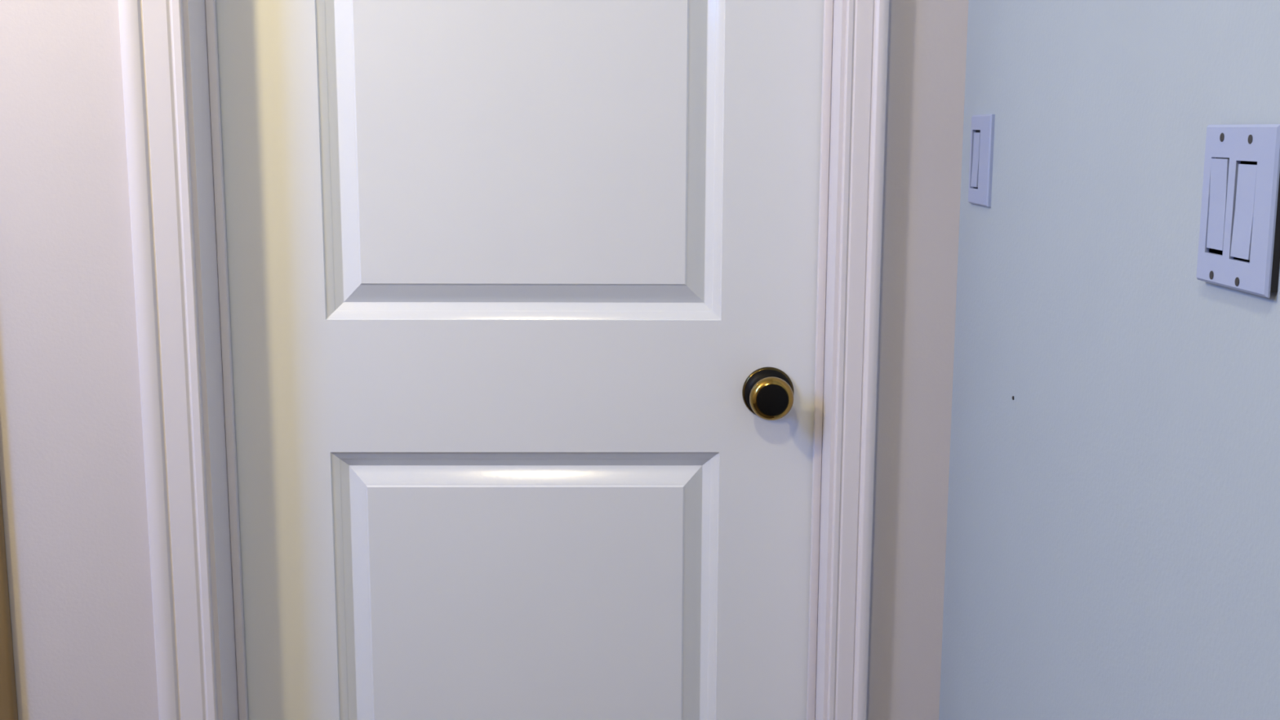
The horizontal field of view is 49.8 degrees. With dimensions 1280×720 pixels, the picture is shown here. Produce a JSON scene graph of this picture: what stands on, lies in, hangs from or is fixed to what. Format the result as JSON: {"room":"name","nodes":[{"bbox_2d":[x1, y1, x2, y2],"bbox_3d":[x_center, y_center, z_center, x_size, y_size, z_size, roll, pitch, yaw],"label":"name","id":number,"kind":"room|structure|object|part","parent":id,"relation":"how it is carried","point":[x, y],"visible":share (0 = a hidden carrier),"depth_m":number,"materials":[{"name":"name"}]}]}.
{"room":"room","nodes":[
{"label":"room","id":0,"kind":"room"},
{"bbox_2d":[0,0,968,719],"bbox_3d":[-0.792,-0.228,1.719,2.364,2.440,0.115,0,9,-1],"label":"wall","id":1,"kind":"structure","parent":0,"point":[73,473],"depth_m":1.71,"materials":[{"name":"paint"}]},
{"bbox_2d":[0,480,17,719],"bbox_3d":[-0.859,-0.218,1.653,0.128,2.440,0.016,0,9,-1],"label":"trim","id":2,"kind":"structure","parent":1,"relation":"attached to","point":[8,700],"depth_m":1.75,"materials":[{"name":"brown wood"}]},
{"bbox_2d":[118,0,217,719],"bbox_3d":[-0.577,-0.063,1.680,0.070,2.128,0.021,0,9,-1],"label":"trim","id":3,"kind":"structure","parent":1,"relation":"attached to","point":[152,32],"depth_m":1.69,"materials":[{"name":"paint"}]},
{"bbox_2d":[182,0,248,719],"bbox_3d":[-0.542,-0.048,1.752,0.033,2.074,0.115,0,9,-1],"label":"trim","id":4,"kind":"structure","parent":1,"relation":"attached to","point":[200,28],"depth_m":1.74,"materials":[{"name":"paint"}]},
{"bbox_2d":[215,0,823,719],"bbox_3d":[-0.149,-0.041,1.773,0.770,2.041,0.091,0,9,-1],"label":"door","id":5,"kind":"structure","parent":1,"relation":"in","point":[522,294],"depth_m":1.79,"materials":[{"name":"paint"}]},
{"bbox_3d":[-0.149,-0.481,1.718,0.510,0.868,0.014,0,9,-1],"label":"panel moulding","id":6,"kind":"part","parent":5,"relation":"part of","materials":[{"name":"paint"}]},
{"bbox_3d":[-0.149,-0.481,1.720,0.416,0.773,0.020,0,9,-1],"label":"raised panel","id":7,"kind":"part","parent":5,"relation":"part of","materials":[{"name":"paint"}]},
{"bbox_3d":[-0.152,0.444,1.872,0.510,0.658,0.014,0,9,-1],"label":"panel moulding","id":8,"kind":"part","parent":5,"relation":"part of","materials":[{"name":"paint"}]},
{"bbox_3d":[-0.152,0.444,1.875,0.416,0.563,0.020,0,9,-1],"label":"raised panel","id":9,"kind":"part","parent":5,"relation":"part of","materials":[{"name":"paint"}]},
{"bbox_3d":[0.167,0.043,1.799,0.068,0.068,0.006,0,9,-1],"label":"knob","id":10,"kind":"part","parent":5,"relation":"part of","materials":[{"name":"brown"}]},
{"bbox_2d":[806,0,846,719],"bbox_3d":[0.244,-0.047,1.763,0.033,2.074,0.115,0,9,-1],"label":"trim","id":11,"kind":"structure","parent":1,"relation":"attached to","point":[834,11],"depth_m":1.75,"materials":[{"name":"paint"}]},
{"bbox_2d":[826,0,889,719],"bbox_3d":[0.269,-0.051,1.694,0.048,2.106,0.021,0,9,-1],"label":"trim","id":12,"kind":"structure","parent":1,"relation":"attached to","point":[867,21],"depth_m":1.70,"materials":[{"name":"paint"}]},
{"bbox_2d":[938,0,1279,719],"bbox_3d":[0.468,0.053,0.059,0.110,2.440,3.515,0,9,-1],"label":"wall","id":13,"kind":"structure","parent":0,"point":[1113,535],"depth_m":1.17,"materials":[{"name":"paint"}]},
{"bbox_2d":[968,114,995,207],"bbox_3d":[0.389,-0.228,1.577,0.005,0.102,0.085,0,9,-1],"label":"light switch","id":14,"kind":"object","parent":13,"relation":"attached to","point":[982,132],"visible":1,"depth_m":1.56,"materials":[{"name":"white plastic"}]},
{"bbox_2d":[1195,124,1279,297],"bbox_3d":[0.397,-0.101,0.914,0.008,0.108,0.108,0,9,-1],"label":"light switch","id":15,"kind":"object","parent":13,"relation":"attached to","point":[1239,242],"visible":1,"depth_m":0.90,"materials":[{"name":"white plastic"}]}
]}

